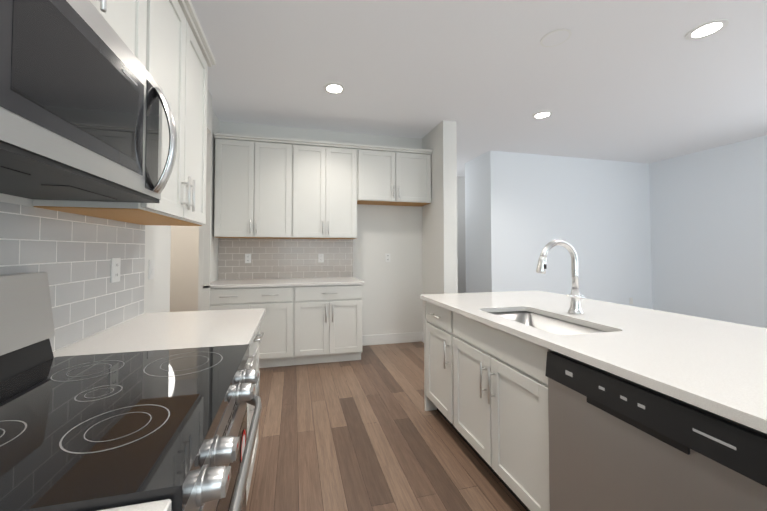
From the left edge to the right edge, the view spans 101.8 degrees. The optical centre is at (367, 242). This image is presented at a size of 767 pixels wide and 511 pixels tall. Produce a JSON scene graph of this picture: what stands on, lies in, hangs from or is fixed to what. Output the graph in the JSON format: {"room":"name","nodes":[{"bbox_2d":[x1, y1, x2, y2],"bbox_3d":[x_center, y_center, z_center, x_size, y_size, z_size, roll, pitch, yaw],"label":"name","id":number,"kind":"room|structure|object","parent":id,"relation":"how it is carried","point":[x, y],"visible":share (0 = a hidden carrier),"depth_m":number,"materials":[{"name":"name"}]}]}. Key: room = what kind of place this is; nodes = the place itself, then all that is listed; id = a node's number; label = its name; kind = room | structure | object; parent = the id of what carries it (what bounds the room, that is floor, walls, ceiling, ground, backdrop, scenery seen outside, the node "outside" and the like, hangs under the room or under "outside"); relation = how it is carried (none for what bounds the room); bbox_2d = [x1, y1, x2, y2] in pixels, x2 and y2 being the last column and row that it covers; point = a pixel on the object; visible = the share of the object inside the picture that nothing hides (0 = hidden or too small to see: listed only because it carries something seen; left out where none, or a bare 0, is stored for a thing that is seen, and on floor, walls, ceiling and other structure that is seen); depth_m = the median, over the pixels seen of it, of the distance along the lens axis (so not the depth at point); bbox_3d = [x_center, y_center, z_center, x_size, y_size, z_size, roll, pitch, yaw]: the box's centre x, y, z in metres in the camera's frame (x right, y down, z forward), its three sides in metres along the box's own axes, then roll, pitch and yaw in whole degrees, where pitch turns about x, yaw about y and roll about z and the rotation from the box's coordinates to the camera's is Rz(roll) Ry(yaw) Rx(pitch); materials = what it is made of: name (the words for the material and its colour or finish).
{"room":"kitchen","nodes":[
{"label":"kitchen","id":0,"kind":"room"},
{"bbox_2d":[0,88,219,351],"bbox_3d":[-1.030,-0.135,0.522,0.105,2.850,6.700,0,-1,-13],"label":"wall","id":1,"kind":"structure","parent":0,"point":[157,286],"depth_m":3.05,"materials":[{"name":"white paint"}]},
{"bbox_2d":[0,202,144,351],"bbox_3d":[-0.921,0.118,0.289,0.002,0.500,3.050,0,-1,-13],"label":"backsplash","id":2,"kind":"structure","parent":1,"relation":"attached to","point":[71,254],"depth_m":1.23,"materials":[{"name":"tile"}]},
{"bbox_2d":[111,258,120,282],"bbox_3d":[-1.195,0.133,1.483,0.007,0.114,0.070,0,-1,-13],"label":"electrical outlet","id":3,"kind":"object","parent":2,"relation":"attached to","point":[115,268],"visible":1,"depth_m":1.48,"materials":[{"name":"white plastic"}]},
{"bbox_2d":[33,0,212,225],"bbox_3d":[-1.013,-0.605,1.408,0.323,0.992,0.846,0,-1,-13],"label":"upper cabinet","id":4,"kind":"object","parent":1,"relation":"attached to","point":[166,42],"depth_m":1.42,"materials":[{"name":"white paint"}]},
{"bbox_2d":[90,0,156,76],"bbox_3d":[-0.851,-0.835,0.720,0.323,0.565,0.714,0,-1,-13],"label":"upper cabinet","id":5,"kind":"object","parent":1,"relation":"attached to","point":[132,20],"depth_m":1.03,"materials":[{"name":"white paint"}]},
{"bbox_2d":[0,0,176,202],"bbox_3d":[-0.794,-0.347,0.721,0.434,0.407,0.706,0,-1,-13],"label":"microwave","id":6,"kind":"object","parent":5,"relation":"attached to","point":[83,101],"visible":1,"depth_m":0.69,"materials":[{"name":"silver metal"}]},
{"bbox_2d":[148,260,154,278],"bbox_3d":[-1.287,0.162,1.862,0.008,0.114,0.070,0,-1,-13],"label":"light switch","id":7,"kind":"object","parent":1,"relation":"attached to","point":[151,269],"visible":1,"depth_m":1.85,"materials":[{"name":"white plastic"}]},
{"bbox_2d":[170,226,198,311],"bbox_3d":[-3.130,-0.012,5.574,1.500,2.850,0.100,0,-1,-13],"label":"wall","id":8,"kind":"structure","parent":0,"point":[184,263],"depth_m":5.48,"materials":[{"name":"beige paint"}]},
{"bbox_2d":[219,121,422,334],"bbox_3d":[-0.549,-0.047,4.135,2.690,2.850,0.120,0,-1,-13],"label":"wall","id":9,"kind":"structure","parent":0,"point":[392,300],"depth_m":4.25,"materials":[{"name":"white paint"}]},
{"bbox_2d":[214,136,297,238],"bbox_3d":[-1.300,-0.618,3.741,0.916,1.132,0.328,0,-1,-13],"label":"upper cabinet","id":10,"kind":"object","parent":9,"relation":"attached to","point":[275,188],"depth_m":3.58,"materials":[{"name":"white paint"}]},
{"bbox_2d":[218,238,352,279],"bbox_3d":[-0.995,0.208,3.959,1.656,0.500,0.008,0,-1,-13],"label":"backsplash","id":11,"kind":"structure","parent":9,"relation":"attached to","point":[282,258],"depth_m":3.94,"materials":[{"name":"tile"}]},
{"bbox_2d":[245,254,250,262],"bbox_3d":[-1.468,0.203,3.840,0.070,0.114,0.007,0,-1,-13],"label":"electrical outlet","id":12,"kind":"object","parent":11,"relation":"attached to","point":[247,258],"visible":1,"depth_m":3.84,"materials":[{"name":"white plastic"}]},
{"bbox_2d":[318,254,323,262],"bbox_3d":[-0.598,0.208,4.043,0.070,0.114,0.007,0,-1,-13],"label":"electrical outlet","id":13,"kind":"object","parent":11,"relation":"attached to","point":[320,257],"visible":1,"depth_m":4.04,"materials":[{"name":"white plastic"}]},
{"bbox_2d":[298,140,365,238],"bbox_3d":[-0.539,-0.614,3.919,0.927,1.132,0.328,0,-1,-13],"label":"upper cabinet","id":14,"kind":"object","parent":9,"relation":"attached to","point":[331,177],"depth_m":3.78,"materials":[{"name":"white paint"}]},
{"bbox_2d":[385,253,389,261],"bbox_3d":[0.283,0.213,4.258,0.070,0.114,0.007,0,-1,-13],"label":"outlet","id":15,"kind":"object","parent":9,"relation":"attached to","point":[387,257],"visible":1,"depth_m":4.25,"materials":[{"name":"white plastic"}]},
{"bbox_2d":[362,332,421,345],"bbox_3d":[0.295,1.313,4.228,0.987,0.135,0.019,0,-1,-13],"label":"baseboard","id":16,"kind":"structure","parent":9,"relation":"attached to","point":[380,339],"depth_m":4.23,"materials":[{"name":"white paint"}]},
{"bbox_2d":[366,148,431,205],"bbox_3d":[0.327,-0.844,4.128,0.990,0.662,0.328,0,-1,-13],"label":"upper cabinet","id":17,"kind":"object","parent":9,"relation":"attached to","point":[394,176],"depth_m":3.99,"materials":[{"name":"white paint"}]},
{"bbox_2d":[246,342,525,510],"bbox_3d":[1.422,1.357,2.241,9.400,0.050,9.000,0,-1,-13],"label":"floor","id":18,"kind":"structure","parent":0,"point":[367,432],"depth_m":2.02,"materials":[{"name":"brown wood"}]},
{"bbox_2d":[0,272,261,510],"bbox_3d":[-0.652,0.693,0.729,0.725,1.203,0.708,0,-1,-13],"label":"range","id":19,"kind":"object","parent":18,"relation":"on","point":[93,432],"visible":1,"depth_m":0.67,"materials":[{"name":"black glass"}]},
{"bbox_2d":[246,328,261,504],"bbox_3d":[-0.872,0.870,1.439,0.628,0.884,0.778,0,-1,-13],"label":"base cabinet","id":20,"kind":"object","parent":18,"relation":"on","point":[252,362],"depth_m":1.55,"materials":[{"name":"white paint"}]},
{"bbox_2d":[53,308,264,510],"bbox_3d":[-0.602,0.386,0.365,0.659,0.030,3.065,0,-1,-13],"label":"countertop","id":21,"kind":"structure","parent":20,"relation":"on","point":[170,330],"depth_m":1.33,"materials":[{"name":"stone"}]},
{"bbox_2d":[210,286,301,367],"bbox_3d":[-1.263,0.922,3.563,0.962,0.884,0.618,0,-1,-13],"label":"base cabinet","id":22,"kind":"object","parent":18,"relation":"on","point":[300,325],"depth_m":3.32,"materials":[{"name":"white paint"}]},
{"bbox_2d":[302,284,362,364],"bbox_3d":[-0.526,0.926,3.736,0.836,0.884,0.618,0,-1,-13],"label":"base cabinet","id":23,"kind":"object","parent":18,"relation":"on","point":[331,314],"depth_m":3.46,"materials":[{"name":"white paint"}]},
{"bbox_2d":[205,277,364,287],"bbox_3d":[-0.916,0.466,3.646,1.671,0.030,0.638,0,-1,-13],"label":"countertop","id":24,"kind":"structure","parent":23,"relation":"on","point":[241,283],"depth_m":3.46,"materials":[{"name":"stone"}]},
{"bbox_2d":[424,301,539,452],"bbox_3d":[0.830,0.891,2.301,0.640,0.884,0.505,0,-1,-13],"label":"base cabinet","id":25,"kind":"object","parent":18,"relation":"on","point":[485,391],"depth_m":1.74,"materials":[{"name":"white paint"}]},
{"bbox_2d":[540,346,552,448],"bbox_3d":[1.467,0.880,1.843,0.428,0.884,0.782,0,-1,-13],"label":"base cabinet","id":26,"kind":"object","parent":18,"relation":"on","point":[544,423],"depth_m":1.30,"materials":[{"name":"white paint"}]},
{"bbox_2d":[420,291,766,433],"bbox_3d":[1.210,0.416,1.618,1.139,0.030,2.102,0,-1,-13],"label":"countertop","id":27,"kind":"structure","parent":26,"relation":"on","point":[718,367],"depth_m":1.19,"materials":[{"name":"stone"}]},
{"bbox_2d":[491,311,604,334],"bbox_3d":[0.916,0.523,1.654,0.382,0.179,0.643,0,-1,-13],"label":"sink","id":28,"kind":"object","parent":27,"relation":"in","point":[548,324],"visible":0.1,"depth_m":1.83,"materials":[{"name":"metal"}]},
{"bbox_2d":[536,239,584,313],"bbox_3d":[1.086,0.195,1.752,0.292,0.419,0.090,0,-1,-13],"label":"faucet","id":29,"kind":"object","parent":27,"relation":"on","point":[575,295],"visible":1,"depth_m":1.76,"materials":[{"name":"metal"}]},
{"bbox_2d":[545,351,766,510],"bbox_3d":[1.087,0.866,0.998,0.620,0.872,0.645,0,-1,-13],"label":"dishwasher","id":30,"kind":"object","parent":18,"relation":"on","point":[617,443],"visible":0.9,"depth_m":0.92,"materials":[{"name":"grey metal"}]},
{"bbox_2d":[422,120,457,331],"bbox_3d":[0.712,-0.025,5.042,0.180,2.850,2.610,0,-1,-13],"label":"wall","id":31,"kind":"structure","parent":0,"point":[439,249],"depth_m":3.82,"materials":[{"name":"white paint"}]},
{"bbox_2d":[457,177,465,292],"bbox_3d":[2.761,0.021,6.924,4.670,2.850,0.120,0,-1,-13],"label":"wall","id":32,"kind":"structure","parent":0,"point":[461,253],"depth_m":6.69,"materials":[{"name":"white paint"}]},
{"bbox_2d":[191,0,766,176],"bbox_3d":[1.422,-1.557,2.312,9.400,0.080,9.000,0,-1,-13],"label":"ceiling","id":33,"kind":"structure","parent":0,"point":[642,81],"depth_m":2.75,"materials":[{"name":"white paint"}]},
{"bbox_2d":[323,83,344,93],"bbox_3d":[-0.321,-1.496,3.043,0.210,0.006,0.210,0,-1,-13],"label":"recessed light","id":34,"kind":"object","parent":33,"relation":"in","point":[334,88],"visible":1,"depth_m":3.04,"materials":[{"name":"white paint"}]},
{"bbox_2d":[532,111,552,118],"bbox_3d":[2.045,-1.482,3.638,0.210,0.006,0.210,0,-1,-13],"label":"recessed light","id":35,"kind":"object","parent":33,"relation":"in","point":[541,115],"visible":1,"depth_m":3.63,"materials":[{"name":"white paint"}]},
{"bbox_2d":[540,29,571,46],"bbox_3d":[1.400,-1.514,2.317,0.200,0.004,0.200,0,-1,-13],"label":"ceiling speaker","id":36,"kind":"object","parent":33,"relation":"attached to","point":[555,37],"visible":1,"depth_m":2.31,"materials":[{"name":"white paint"}]},
{"bbox_2d":[686,19,728,39],"bbox_3d":[2.427,-1.516,2.229,0.210,0.006,0.210,0,-1,-13],"label":"recessed light","id":37,"kind":"object","parent":33,"relation":"in","point":[704,29],"visible":1,"depth_m":2.22,"materials":[{"name":"white paint"}]},
{"bbox_2d":[465,150,651,308],"bbox_3d":[3.523,-0.010,5.664,3.402,2.850,0.760,0,-1,-13],"label":"wall","id":38,"kind":"structure","parent":0,"point":[522,210],"depth_m":5.27,"materials":[{"name":"white paint"}]},
{"bbox_2d":[649,135,766,327],"bbox_3d":[5.999,-0.092,2.291,0.120,2.850,6.940,0,-1,-13],"label":"wall","id":39,"kind":"structure","parent":0,"point":[708,215],"depth_m":4.82,"materials":[{"name":"white paint"}]}
]}

